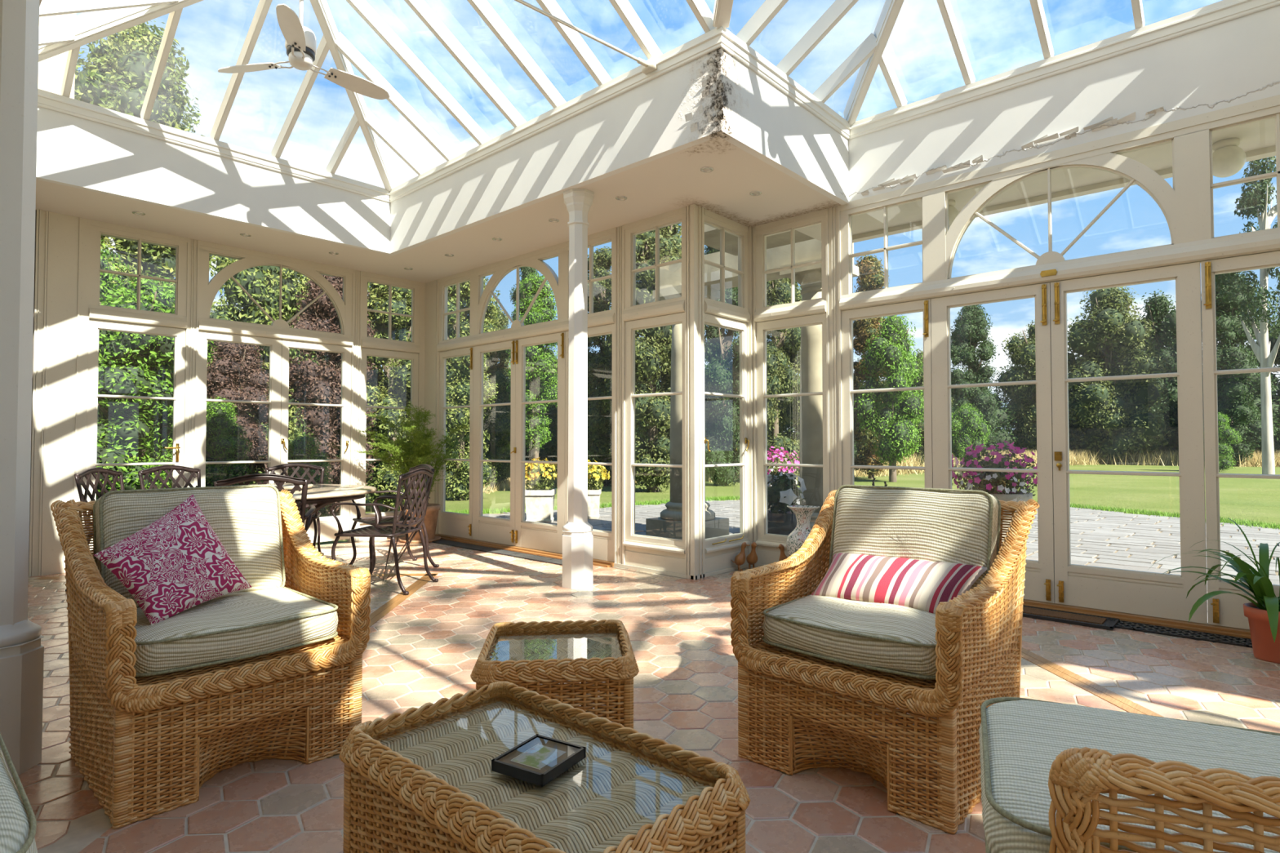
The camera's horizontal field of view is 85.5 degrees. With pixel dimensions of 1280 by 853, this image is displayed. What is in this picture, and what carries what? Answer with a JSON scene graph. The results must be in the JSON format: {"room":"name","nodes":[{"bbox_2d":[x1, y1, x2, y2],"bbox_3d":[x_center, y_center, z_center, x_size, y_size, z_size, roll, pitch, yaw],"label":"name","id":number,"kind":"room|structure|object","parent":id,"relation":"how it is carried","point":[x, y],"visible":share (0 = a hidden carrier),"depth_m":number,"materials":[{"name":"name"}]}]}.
{"room":"sunroom","nodes":[
{"label":"sunroom","id":0,"kind":"room"},
{"bbox_2d":[37,13,75,98],"bbox_3d":[-3.875,-3.122,1.167,18.800,8.500,5.900,-1,-2,42],"label":"wall","id":1,"kind":"structure","parent":0,"point":[51,69],"depth_m":6.24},
{"bbox_2d":[84,219,187,557],"bbox_3d":[-4.563,-0.297,6.293,0.128,3.033,0.733,-1,-2,42],"label":"window","id":2,"kind":"structure","parent":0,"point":[104,317],"depth_m":6.31,"materials":[{"name":"paint"}]},
{"bbox_2d":[12,536,1279,852],"bbox_3d":[0.658,1.219,2.410,13.007,0.122,6.196,-1,-2,42],"label":"floor","id":3,"kind":"structure","parent":0,"point":[424,645],"depth_m":3.08,"materials":[{"name":"tile"}]},
{"bbox_2d":[0,733,37,852],"bbox_3d":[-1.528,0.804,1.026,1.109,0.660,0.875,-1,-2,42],"label":"seat cushion","id":4,"kind":"object","parent":3,"relation":"on","point":[18,824],"visible":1,"depth_m":1.08,"materials":[{"name":"fabric"}]},
{"bbox_2d":[0,0,44,777],"bbox_3d":[-2.180,-0.371,2.369,0.240,3.058,0.240,-1,-2,42],"label":"column","id":5,"kind":"structure","parent":3,"relation":"on","point":[21,649],"depth_m":2.34,"materials":[{"name":"paint"}]},
{"bbox_2d":[28,208,90,577],"bbox_3d":[-4.947,-0.284,5.903,0.084,3.058,0.359,-1,-2,42],"label":"wall","id":6,"kind":"structure","parent":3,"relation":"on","point":[63,242],"depth_m":5.87,"materials":[{"name":"paint"}]},
{"bbox_2d":[65,467,124,591],"bbox_3d":[-3.946,0.777,5.398,0.653,0.912,0.635,0,-1,-5],"label":"dining chair","id":7,"kind":"object","parent":3,"relation":"on","point":[87,473],"visible":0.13,"depth_m":5.34,"materials":[{"name":"metal"}]},
{"bbox_2d":[137,465,200,489],"bbox_3d":[-3.853,0.790,5.907,0.653,0.912,0.635,-1,-2,25],"label":"dining chair","id":8,"kind":"object","parent":3,"relation":"on","point":[157,470],"visible":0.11,"depth_m":6.03,"materials":[{"name":"metal"}]},
{"bbox_2d":[182,237,199,487],"bbox_3d":[-4.301,-0.272,6.618,0.078,3.068,0.101,-1,-2,42],"label":"trim","id":9,"kind":"structure","parent":3,"relation":"on","point":[193,246],"depth_m":6.61,"materials":[{"name":"paint"}]},
{"bbox_2d":[195,240,353,542],"bbox_3d":[-3.751,-0.275,7.202,0.107,3.033,1.510,-1,-2,42],"label":"door","id":10,"kind":"structure","parent":9,"relation":"attached to","point":[278,335],"depth_m":7.19,"materials":[{"name":"paint"}]},
{"bbox_2d":[50,484,370,829],"bbox_3d":[-1.546,0.698,2.519,0.846,0.932,0.833,-1,-2,42],"label":"wicker armchair","id":11,"kind":"object","parent":3,"relation":"on","point":[126,671],"visible":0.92,"depth_m":2.33,"materials":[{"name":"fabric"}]},
{"bbox_2d":[93,493,251,625],"bbox_3d":[-1.621,0.448,2.441,0.215,0.395,0.478,0,-1,9],"label":"pillow","id":12,"kind":"object","parent":11,"relation":"on","point":[176,563],"visible":1,"depth_m":2.36,"materials":[{"name":"fabric"}]},
{"bbox_2d":[95,486,283,608],"bbox_3d":[-1.718,0.463,2.680,0.148,0.446,0.608,-17,-12,41],"label":"cushion","id":13,"kind":"object","parent":11,"relation":"on","point":[246,521],"depth_m":2.71,"materials":[{"name":"fabric"}]},
{"bbox_2d":[128,586,338,673],"bbox_3d":[-1.503,0.699,2.478,0.638,0.136,0.629,-1,-2,42],"label":"seat cushion","id":14,"kind":"object","parent":11,"relation":"on","point":[253,621],"depth_m":2.29,"materials":[{"name":"fabric"}]},
{"bbox_2d":[213,473,315,546],"bbox_3d":[-2.499,0.758,4.587,0.635,0.912,0.653,1,-2,-27],"label":"dining chair","id":15,"kind":"object","parent":3,"relation":"on","point":[276,478],"visible":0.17,"depth_m":4.39,"materials":[{"name":"metal"}]},
{"bbox_2d":[265,462,324,555],"bbox_3d":[-3.253,0.803,6.433,0.635,0.912,0.653,0,-1,-18],"label":"dining chair","id":16,"kind":"object","parent":3,"relation":"on","point":[316,515],"visible":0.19,"depth_m":6.70,"materials":[{"name":"metal"}]},
{"bbox_2d":[278,484,376,519],"bbox_3d":[-2.949,0.868,5.478,1.610,0.733,1.610,-1,-2,42],"label":"dining table","id":17,"kind":"object","parent":3,"relation":"on","point":[322,495],"visible":0.19,"depth_m":5.36,"materials":[{"name":"stone"}]},
{"bbox_2d":[346,269,362,542],"bbox_3d":[-3.219,-0.242,7.808,0.078,3.068,0.108,-1,-2,42],"label":"trim","id":18,"kind":"structure","parent":3,"relation":"on","point":[356,349],"depth_m":7.79,"materials":[{"name":"paint"}]},
{"bbox_2d":[329,468,438,595],"bbox_3d":[-1.961,0.776,5.319,0.653,0.912,0.635,0,-1,9],"label":"dining chair","id":19,"kind":"object","parent":3,"relation":"on","point":[397,529],"visible":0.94,"depth_m":5.26,"materials":[{"name":"metal"}]},
{"bbox_2d":[349,464,439,573],"bbox_3d":[-2.191,0.796,6.133,0.653,0.912,0.635,1,-2,-41],"label":"dining chair","id":20,"kind":"object","parent":3,"relation":"on","point":[384,520],"visible":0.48,"depth_m":6.14,"materials":[{"name":"metal"}]},
{"bbox_2d":[348,404,470,543],"bbox_3d":[-2.512,0.512,7.795,1.276,1.558,1.181,0,-1,14],"label":"feathery plant","id":21,"kind":"object","parent":3,"relation":"on","point":[423,455],"visible":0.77,"depth_m":7.71,"materials":[{"name":"green plant"}]},
{"bbox_2d":[417,279,439,534],"bbox_3d":[-2.534,-0.225,8.332,0.387,3.058,0.150,-1,-2,42],"label":"trim","id":22,"kind":"structure","parent":3,"relation":"on","point":[428,321],"depth_m":8.34,"materials":[{"name":"paint"}]},
{"bbox_2d":[359,271,420,541],"bbox_3d":[-2.931,-0.235,8.105,0.104,3.068,0.720,-1,-2,42],"label":"window","id":23,"kind":"structure","parent":22,"relation":"attached to","point":[388,348],"depth_m":8.07,"materials":[{"name":"paint"}]},
{"bbox_2d":[436,269,474,539],"bbox_3d":[-2.117,-0.256,7.985,0.697,3.033,0.104,-1,-2,42],"label":"window","id":24,"kind":"structure","parent":22,"relation":"attached to","point":[450,523],"depth_m":8.01,"materials":[{"name":"paint"}]},
{"bbox_2d":[431,538,562,565],"bbox_3d":[-1.488,1.271,7.066,2.707,0.014,0.180,-1,-2,42],"label":"floor grating","id":25,"kind":"structure","parent":3,"relation":"on","point":[486,549],"depth_m":6.95,"materials":[{"name":"black metal"}]},
{"bbox_2d":[435,533,613,567],"bbox_3d":[-1.317,1.266,7.175,2.920,0.042,0.150,-1,-2,42],"label":"threshold","id":26,"kind":"object","parent":3,"relation":"on","point":[597,562],"visible":0.61,"depth_m":7.07,"materials":[{"name":"brown wood"}]},
{"bbox_2d":[471,242,565,553],"bbox_3d":[-1.289,-0.274,7.231,1.542,3.033,0.106,-1,-2,42],"label":"door","id":27,"kind":"structure","parent":26,"relation":"on","point":[515,531],"depth_m":7.19,"materials":[{"name":"paint"}]},
{"bbox_2d":[338,680,750,852],"bbox_3d":[-0.233,0.910,1.476,0.843,0.452,0.493,-1,-2,42],"label":"coffee table","id":28,"kind":"object","parent":3,"relation":"on","point":[430,785],"visible":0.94,"depth_m":1.42,"materials":[{"name":"wicker"}]},
{"bbox_2d":[491,734,586,786],"bbox_3d":[-0.214,0.709,1.476,0.135,0.022,0.150,-1,-2,30],"label":"picture frame","id":29,"kind":"object","parent":28,"relation":"on","point":[538,760],"visible":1,"depth_m":1.46,"materials":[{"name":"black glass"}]},
{"bbox_2d":[512,744,566,768],"bbox_3d":[-0.214,0.704,1.477,0.075,0.001,0.090,-1,-2,30],"label":"print","id":30,"kind":"object","parent":29,"relation":"on","point":[534,756],"depth_m":1.47},
{"bbox_2d":[470,619,639,755],"bbox_3d":[-0.281,0.938,2.344,0.521,0.440,0.521,0,-1,-6],"label":"side table","id":31,"kind":"object","parent":3,"relation":"on","point":[530,655],"visible":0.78,"depth_m":2.13,"materials":[{"name":"wicker"}]},
{"bbox_2d":[562,187,593,589],"bbox_3d":[-0.483,-0.297,5.387,0.240,3.058,0.240,-1,-2,42],"label":"column","id":32,"kind":"structure","parent":3,"relation":"on","point":[577,535],"depth_m":5.32,"materials":[{"name":"paint"}]},
{"bbox_2d":[613,224,625,564],"bbox_3d":[-0.161,-0.281,6.224,0.119,3.068,0.078,-1,-2,42],"label":"trim","id":33,"kind":"structure","parent":3,"relation":"on","point":[620,325],"depth_m":6.20,"materials":[{"name":"paint"}]},
{"bbox_2d":[562,227,614,561],"bbox_3d":[-0.466,-0.292,6.484,0.682,3.033,0.104,-1,-2,42],"label":"window","id":34,"kind":"structure","parent":33,"relation":"attached to","point":[599,323],"depth_m":6.38,"materials":[{"name":"paint"}]},
{"bbox_2d":[613,563,764,579],"bbox_3d":[0.706,1.230,5.900,1.878,0.030,0.617,0,-1,0],"label":"baseboard","id":35,"kind":"structure","parent":3,"relation":"on","point":[618,565],"depth_m":5.88,"materials":[{"name":"paint"}]},
{"bbox_2d":[684,204,705,579],"bbox_3d":[0.454,-0.289,5.708,0.101,3.058,0.154,-1,-2,42],"label":"pillar","id":36,"kind":"structure","parent":3,"relation":"on","point":[695,505],"depth_m":5.66,"materials":[{"name":"paint"}]},
{"bbox_2d":[622,207,684,573],"bbox_3d":[0.131,-0.288,5.942,0.692,3.068,0.104,-1,-2,42],"label":"window","id":37,"kind":"structure","parent":36,"relation":"attached to","point":[661,553],"depth_m":5.99,"materials":[{"name":"paint"}]},
{"bbox_2d":[746,226,757,567],"bbox_3d":[1.003,-0.275,6.261,0.132,3.058,0.110,-1,-2,42],"label":"trim","id":38,"kind":"structure","parent":3,"relation":"on","point":[751,233],"depth_m":6.21,"materials":[{"name":"paint"}]},
{"bbox_2d":[704,208,750,573],"bbox_3d":[0.738,-0.287,5.985,0.111,3.068,0.654,-1,-2,42],"label":"window","id":39,"kind":"structure","parent":38,"relation":"attached to","point":[720,551],"depth_m":6.07,"materials":[{"name":"paint"}]},
{"bbox_2d":[786,504,819,556],"bbox_3d":[1.330,0.944,5.634,0.280,0.590,0.280,-1,-2,42],"label":"vase","id":40,"kind":"object","parent":3,"relation":"on","point":[796,539],"visible":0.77,"depth_m":5.58,"materials":[{"name":"ceramic"}]},
{"bbox_2d":[825,204,842,494],"bbox_3d":[1.620,-0.294,5.721,0.127,3.068,0.078,-1,-2,42],"label":"pillar","id":41,"kind":"structure","parent":3,"relation":"on","point":[833,313],"depth_m":5.71,"materials":[{"name":"paint"}]},
{"bbox_2d":[754,208,827,564],"bbox_3d":[1.309,-0.287,5.987,0.690,3.068,0.104,-1,-2,42],"label":"window","id":42,"kind":"structure","parent":41,"relation":"attached to","point":[793,314],"depth_m":6.08,"materials":[{"name":"paint"}]},
{"bbox_2d":[839,182,933,488],"bbox_3d":[1.924,-0.318,5.429,0.717,3.033,0.104,-1,-2,42],"label":"window","id":43,"kind":"structure","parent":41,"relation":"attached to","point":[910,298],"depth_m":5.45,"materials":[{"name":"paint"}]},
{"bbox_2d":[730,484,1039,834],"bbox_3d":[0.881,0.698,2.493,0.833,0.932,0.846,-1,-2,42],"label":"wicker armchair","id":44,"kind":"object","parent":3,"relation":"on","point":[940,668],"visible":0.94,"depth_m":2.31,"materials":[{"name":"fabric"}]},
{"bbox_2d":[762,595,945,676],"bbox_3d":[0.840,0.698,2.450,0.629,0.136,0.638,-1,-2,42],"label":"seat cushion","id":45,"kind":"object","parent":44,"relation":"on","point":[891,638],"depth_m":2.25,"materials":[{"name":"fabric"}]},
{"bbox_2d":[811,553,986,613],"bbox_3d":[0.942,0.581,2.562,0.600,0.178,0.223,-1,-2,42],"label":"lumbar pillow","id":46,"kind":"object","parent":44,"relation":"on","point":[919,584],"visible":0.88,"depth_m":2.50,"materials":[{"name":"fabric"}]},
{"bbox_2d":[831,487,998,591],"bbox_3d":[1.036,0.463,2.671,0.608,0.446,0.148,-1,-14,42],"label":"cushion","id":47,"kind":"object","parent":44,"relation":"on","point":[953,526],"depth_m":2.60,"materials":[{"name":"fabric"}]},
{"bbox_2d":[1022,605,1119,630],"bbox_3d":[2.569,1.197,4.434,0.800,0.020,0.260,-1,-2,42],"label":"doormat","id":48,"kind":"object","parent":3,"relation":"on","point":[1067,617],"visible":0.61,"depth_m":4.29,"materials":[{"name":"black rubber"}]},
{"bbox_2d":[978,697,1279,852],"bbox_3d":[1.253,0.805,1.049,1.322,0.660,0.672,-1,-2,25],"label":"wicker armchair","id":49,"kind":"object","parent":3,"relation":"on","point":[1055,777],"visible":1,"depth_m":1.05,"materials":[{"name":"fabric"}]},
{"bbox_2d":[1022,599,1251,639],"bbox_3d":[3.039,1.196,4.326,3.800,0.042,0.160,-1,-2,42],"label":"threshold","id":50,"kind":"object","parent":3,"relation":"on","point":[1205,628],"visible":0.39,"depth_m":4.22,"materials":[{"name":"brown wood"}]},
{"bbox_2d":[928,115,1207,623],"bbox_3d":[2.771,-0.337,4.657,1.576,3.033,0.106,-1,-2,42],"label":"door","id":51,"kind":"structure","parent":50,"relation":"on","point":[1052,579],"depth_m":4.56,"materials":[{"name":"paint"}]},
{"bbox_2d":[1115,620,1252,648],"bbox_3d":[3.446,1.188,3.704,1.720,0.014,0.180,-1,-2,42],"label":"floor grating","id":52,"kind":"structure","parent":3,"relation":"on","point":[1184,633],"depth_m":3.97,"materials":[{"name":"black metal"}]},
{"bbox_2d":[1154,517,1279,663],"bbox_3d":[3.167,0.851,3.544,1.037,0.672,1.104,0,-1,-11],"label":"leaf plant","id":53,"kind":"object","parent":3,"relation":"on","point":[1263,615],"visible":1,"depth_m":3.52,"materials":[{"name":"plant"}]},
{"bbox_2d":[35,0,1279,283],"bbox_3d":[0.550,-2.237,2.688,13.467,0.695,6.136,-1,-2,42],"label":"ceiling","id":54,"kind":"structure","parent":0,"point":[712,100],"depth_m":5.27,"materials":[{"name":"paint"}]},
{"bbox_2d":[38,0,1145,191],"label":"roof frame","id":55,"kind":"structure","parent":54,"relation":"attached to","point":[106,18],"depth_m":5.11,"materials":[{"name":"paint"}]},
{"bbox_2d":[217,0,389,99],"bbox_3d":[-2.304,-2.958,5.038,1.177,0.812,1.044,-1,-2,42],"label":"ceiling fan","id":56,"kind":"object","parent":55,"relation":"hanging from","point":[300,42],"visible":1,"depth_m":4.92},
{"bbox_2d":[795,118,1275,243],"bbox_3d":[3.225,-1.957,5.048,4.550,0.240,1.004,-1,-2,42],"label":"eaves","id":57,"kind":"object","parent":54,"relation":"attached to","point":[1257,140],"visible":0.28,"depth_m":5.37,"materials":[{"name":"paint"}]},
{"bbox_2d":[1212,137,1246,177],"bbox_3d":[3.889,-1.773,4.591,0.200,0.230,0.200,-1,-2,42],"label":"globe lamp","id":58,"kind":"object","parent":57,"relation":"hanging from","point":[1228,158],"visible":0.94,"depth_m":4.53,"materials":[{"name":"glass"}]},
{"bbox_3d":[3.942,-0.345,3.612,0.133,3.068,0.078,-1,-2,42],"label":"trim","id":59,"kind":"structure","parent":0,"visible":0},
{"bbox_2d":[1197,94,1279,630],"bbox_3d":[3.619,-0.356,3.888,0.714,3.033,0.104,-1,-2,42],"label":"door","id":60,"kind":"structure","parent":59,"relation":"attached to","point":[1260,249],"depth_m":4.07,"materials":[{"name":"paint"}]},
{"label":"outside","id":61,"kind":"structure","parent":0,"visible":0},
{"bbox_2d":[95,464,1279,545],"bbox_3d":[-2.358,2.574,49.393,190.000,0.280,230.000,-1,-2,42],"label":"lawn","id":62,"kind":"structure","parent":61,"point":[1257,500],"depth_m":17.19,"materials":[{"name":"plant"}]},
{"bbox_2d":[99,240,129,305],"bbox_3d":[-10.793,-1.035,13.091,2.651,5.731,2.699,0,-1,-6],"label":"tree","id":63,"kind":"object","parent":62,"relation":"on","point":[104,288],"visible":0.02,"depth_m":13.34,"materials":[{"name":"green plant"}]},
{"bbox_2d":[74,20,217,459],"bbox_3d":[-12.592,-3.988,16.909,4.241,12.585,3.992,1,-2,-37],"label":"tree","id":64,"kind":"object","parent":62,"relation":"on","point":[118,77],"visible":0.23,"depth_m":16.45,"materials":[{"name":"green plant"}]},
{"bbox_2d":[95,271,216,498],"bbox_3d":[-7.909,-0.400,11.104,2.616,4.208,2.420,1,-2,-42],"label":"hedge","id":65,"kind":"object","parent":62,"relation":"on","point":[131,364],"visible":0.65,"depth_m":10.49,"materials":[{"name":"green plant"}]},
{"bbox_2d":[204,395,253,486],"bbox_3d":[-5.509,0.561,9.004,0.819,1.932,0.814,1,-2,-33],"label":"shrub","id":66,"kind":"object","parent":62,"relation":"on","point":[223,437],"visible":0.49,"depth_m":8.87,"materials":[{"name":"green plant"}]},
{"bbox_2d":[206,341,269,486],"bbox_3d":[-5.877,0.104,10.032,1.240,3.016,1.234,0,-1,-3],"label":"tree","id":67,"kind":"object","parent":62,"relation":"on","point":[237,368],"visible":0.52,"depth_m":9.81,"materials":[{"name":"orange plant"}]},
{"bbox_2d":[207,254,319,484],"bbox_3d":[-8.160,-1.364,15.192,2.860,6.599,3.092,0,-1,19],"label":"tree","id":68,"kind":"object","parent":62,"relation":"on","point":[261,282],"visible":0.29,"depth_m":14.38,"materials":[{"name":"green plant"}]},
{"bbox_2d":[287,432,333,516],"bbox_3d":[-4.589,0.792,9.466,0.910,1.436,0.894,-1,-2,40],"label":"shrub","id":69,"kind":"object","parent":62,"relation":"on","point":[303,448],"visible":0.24,"depth_m":9.34,"materials":[{"name":"green plant"}]},
{"bbox_2d":[288,274,380,515],"bbox_3d":[-5.087,-0.589,11.451,1.530,4.649,1.626,-1,-2,24],"label":"tree","id":70,"kind":"object","parent":62,"relation":"on","point":[323,382],"visible":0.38,"depth_m":11.10,"materials":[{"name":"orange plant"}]},
{"bbox_2d":[337,281,411,511],"bbox_3d":[-4.436,-0.755,12.496,1.960,5.082,1.970,-1,-2,42],"label":"tree","id":71,"kind":"object","parent":62,"relation":"on","point":[391,387],"visible":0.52,"depth_m":12.08,"materials":[{"name":"green plant"}]},
{"bbox_2d":[445,275,500,501],"bbox_3d":[-3.997,-1.068,15.062,1.996,5.925,2.120,1,-2,-21],"label":"tree","id":72,"kind":"object","parent":62,"relation":"on","point":[458,371],"visible":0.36,"depth_m":14.69,"materials":[{"name":"green plant"}]},
{"bbox_2d":[483,302,511,484],"bbox_3d":[-4.004,-0.724,19.024,1.719,5.373,1.728,0,-1,12],"label":"tree","id":73,"kind":"object","parent":62,"relation":"on","point":[500,415],"visible":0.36,"depth_m":18.74,"materials":[{"name":"green plant"}]},
{"bbox_2d":[509,266,538,476],"bbox_3d":[-3.663,-1.646,22.035,1.132,7.650,1.056,0,-1,16],"label":"tree","id":74,"kind":"object","parent":62,"relation":"on","point":[526,271],"visible":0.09,"depth_m":21.93,"materials":[{"name":"green plant"}]},
{"bbox_2d":[506,271,557,488],"bbox_3d":[-2.596,-0.957,17.038,1.538,5.789,1.546,-1,-2,27],"label":"tree","id":75,"kind":"object","parent":62,"relation":"on","point":[542,374],"visible":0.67,"depth_m":16.78,"materials":[{"name":"green plant"}]},
{"bbox_2d":[509,386,610,473],"bbox_3d":[-3.071,0.130,23.788,4.801,4.372,4.445,0,-1,18],"label":"shrub","id":76,"kind":"object","parent":62,"relation":"on","point":[550,451],"visible":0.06,"depth_m":22.54,"materials":[{"name":"green plant"}]},
{"bbox_2d":[587,245,612,486],"bbox_3d":[-1.028,-1.544,20.066,1.886,7.310,1.761,0,-1,1],"label":"tree","id":77,"kind":"object","parent":62,"relation":"on","point":[599,364],"visible":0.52,"depth_m":19.65,"materials":[{"name":"green plant"}]},
{"bbox_2d":[598,222,705,492],"bbox_3d":[0.256,-1.997,17.533,2.735,8.150,2.750,0,-1,-2],"label":"tree","id":78,"kind":"object","parent":62,"relation":"on","point":[653,350],"visible":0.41,"depth_m":16.95,"materials":[{"name":"green plant"}]},
{"bbox_2d":[445,468,908,494],"bbox_3d":[1.417,1.627,22.645,19.838,0.300,4.469,1,-2,-34],"label":"dry grass","id":79,"kind":"structure","parent":62,"relation":"on","point":[505,486],"depth_m":19.68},
{"bbox_2d":[704,245,739,486],"bbox_3d":[2.509,-1.821,20.093,2.162,7.892,2.035,-1,-2,25],"label":"tree","id":80,"kind":"object","parent":62,"relation":"on","point":[719,346],"visible":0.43,"depth_m":19.71,"materials":[{"name":"green plant"}]},
{"bbox_2d":[766,277,801,475],"bbox_3d":[4.162,-1.874,21.084,2.246,8.070,2.258,0,-1,-17],"label":"tree","id":81,"kind":"object","parent":62,"relation":"on","point":[782,378],"visible":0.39,"depth_m":20.61,"materials":[{"name":"green plant"}]},
{"bbox_2d":[853,254,889,479],"bbox_3d":[8.057,-1.883,24.020,2.043,8.255,2.000,0,-1,-2],"label":"tree","id":82,"kind":"object","parent":62,"relation":"on","point":[870,277],"visible":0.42,"depth_m":23.73,"materials":[{"name":"green plant"}]},
{"bbox_2d":[853,314,924,482],"bbox_3d":[8.066,-0.861,22.063,2.302,5.837,2.342,-1,-2,42],"label":"tree","id":83,"kind":"object","parent":62,"relation":"on","point":[888,352],"visible":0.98,"depth_m":21.66,"materials":[{"name":"green plant"}]},
{"bbox_2d":[906,347,953,466],"bbox_3d":[12.235,-0.606,30.003,2.378,5.714,2.200,0,-1,-10],"label":"tree","id":84,"kind":"object","parent":62,"relation":"on","point":[921,452],"visible":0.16,"depth_m":29.70,"materials":[{"name":"green plant"}]},
{"bbox_2d":[951,400,991,471],"bbox_3d":[14.171,0.496,29.878,1.710,3.212,1.846,1,-2,-42],"label":"tree","id":85,"kind":"object","parent":62,"relation":"on","point":[966,433],"visible":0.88,"depth_m":29.55,"materials":[{"name":"green plant"}]},
{"bbox_2d":[950,304,1000,453],"bbox_3d":[18.144,-2.166,37.931,3.160,9.653,2.974,1,-1,-20],"label":"tree","id":86,"kind":"object","parent":62,"relation":"on","point":[971,326],"visible":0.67,"depth_m":37.44,"materials":[{"name":"green plant"}]},
{"bbox_2d":[951,382,1024,453],"bbox_3d":[20.426,-0.126,43.985,6.770,6.362,6.268,1,-2,-26],"label":"shrub","id":87,"kind":"object","parent":62,"relation":"on","point":[1003,435],"visible":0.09,"depth_m":42.51,"materials":[{"name":"green plant"}]},
{"bbox_2d":[989,319,1082,454],"bbox_3d":[24.890,-2.024,43.178,5.113,9.626,4.729,1,-2,-24],"label":"tree","id":88,"kind":"object","parent":62,"relation":"on","point":[1022,353],"visible":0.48,"depth_m":42.74,"materials":[{"name":"green plant"}]},
{"bbox_2d":[858,448,1279,475],"bbox_3d":[21.368,1.631,36.040,30.962,0.950,12.044,0,-1,-17],"label":"dry grass","id":89,"kind":"structure","parent":62,"relation":"on","point":[1080,459],"depth_m":38.42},
{"bbox_2d":[1066,285,1174,464],"bbox_3d":[27.904,-3.016,41.226,6.109,11.719,6.220,0,-1,11],"label":"tree","id":90,"kind":"object","parent":62,"relation":"on","point":[1110,340],"visible":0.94,"depth_m":39.88,"materials":[{"name":"green plant"}]},
{"bbox_2d":[1128,288,1203,457],"bbox_3d":[33.713,-2.998,44.910,5.351,11.911,4.949,1,-2,-39],"label":"tree","id":91,"kind":"object","parent":62,"relation":"on","point":[1157,308],"visible":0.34,"depth_m":44.08,"materials":[{"name":"green plant"}]},
{"bbox_2d":[1203,412,1243,471],"bbox_3d":[24.995,0.717,29.958,1.647,2.732,1.677,1,-2,-33],"label":"tree","id":92,"kind":"object","parent":62,"relation":"on","point":[1224,433],"visible":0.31,"depth_m":29.53,"materials":[{"name":"green plant"}]},
{"bbox_2d":[1172,365,1279,456],"bbox_3d":[36.341,-0.405,41.728,7.180,6.952,7.755,-1,-2,34],"label":"shrub","id":93,"kind":"object","parent":62,"relation":"on","point":[1275,407],"visible":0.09,"depth_m":39.67,"materials":[{"name":"green plant"}]},
{"bbox_2d":[1200,271,1279,466],"bbox_3d":[31.565,-3.000,36.908,3.868,11.468,4.096,-1,-2,42],"label":"tree","id":94,"kind":"object","parent":62,"relation":"on","point":[1234,400],"visible":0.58,"depth_m":36.10,"materials":[{"name":"green plant"}]},
{"bbox_2d":[1214,155,1279,474],"bbox_3d":[23.408,-3.918,26.198,2.787,12.977,2.819,-1,-2,42],"label":"tree","id":95,"kind":"object","parent":62,"relation":"on","point":[1254,202],"visible":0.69,"depth_m":26.05,"materials":[{"name":"green plant"}]},
{"bbox_2d":[1248,267,1279,445],"bbox_3d":[39.102,-3.541,40.252,6.274,12.842,6.388,0,-1,-18],"label":"tree","id":96,"kind":"object","parent":62,"relation":"on","point":[1273,340],"visible":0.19,"depth_m":41.25,"materials":[{"name":"green plant"}]},
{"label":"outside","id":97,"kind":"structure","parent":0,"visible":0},
{"bbox_2d":[483,499,1279,622],"bbox_3d":[5.427,1.488,8.729,17.756,0.154,11.230,-1,-2,42],"label":"terrace","id":98,"kind":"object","parent":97,"point":[1098,538],"visible":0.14,"depth_m":8.85,"materials":[{"name":"stone"}]},
{"bbox_2d":[524,457,557,523],"bbox_3d":[-1.529,0.968,10.578,0.671,0.985,0.646,-1,-2,42],"label":"stone planter","id":99,"kind":"object","parent":98,"relation":"on","point":[539,500],"visible":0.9,"depth_m":10.39,"materials":[{"name":"white stone"}]},
{"bbox_2d":[587,459,609,519],"bbox_3d":[-0.821,1.003,11.193,0.629,0.944,0.622,-1,-2,42],"label":"stone planter","id":100,"kind":"object","parent":98,"relation":"on","point":[593,471],"visible":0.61,"depth_m":11.02,"materials":[{"name":"white stone"}]},
{"bbox_2d":[645,284,728,539],"bbox_3d":[0.597,-0.151,8.707,0.740,3.130,0.740,-1,-2,42],"label":"stone column","id":101,"kind":"structure","parent":98,"relation":"on","point":[669,524],"depth_m":8.54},
{"bbox_2d":[767,446,799,510],"bbox_3d":[1.762,0.839,8.983,0.802,1.163,0.797,-1,-2,42],"label":"flowers","id":102,"kind":"object","parent":98,"relation":"on","point":[771,459],"visible":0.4,"depth_m":8.82,"materials":[{"name":"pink plant"}]},
{"bbox_2d":[767,471,806,535],"bbox_3d":[1.423,0.901,6.887,0.463,0.936,0.483,-1,-2,42],"label":"flower pot","id":103,"kind":"object","parent":98,"relation":"on","point":[784,491],"visible":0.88,"depth_m":6.77,"materials":[{"name":"black ceramic"}]},
{"bbox_2d":[779,257,858,528],"bbox_3d":[1.957,-0.181,7.512,0.740,3.130,0.740,-1,-2,42],"label":"stone column","id":104,"kind":"structure","parent":98,"relation":"on","point":[810,277],"depth_m":7.35,"materials":[{"name":"stone"}]},
{"bbox_2d":[659,224,853,289],"bbox_3d":[0.890,-1.938,7.660,2.520,0.390,1.700,-1,-2,42],"label":"beam","id":105,"kind":"structure","parent":104,"relation":"on","point":[807,247],"depth_m":7.59,"materials":[{"name":"paint"}]},
{"bbox_2d":[445,494,1279,529],"bbox_3d":[3.493,1.474,12.348,15.894,0.100,8.372,0,-1,14],"label":"grass edge","id":106,"kind":"object","parent":98,"relation":"on","point":[495,511],"visible":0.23,"depth_m":12.02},
{"bbox_2d":[951,440,1037,546],"bbox_3d":[2.907,0.727,5.680,0.820,1.226,0.816,-1,-2,42],"label":"potted flowers","id":107,"kind":"object","parent":98,"relation":"on","point":[999,481],"visible":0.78,"depth_m":5.54,"materials":[{"name":"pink plant"}]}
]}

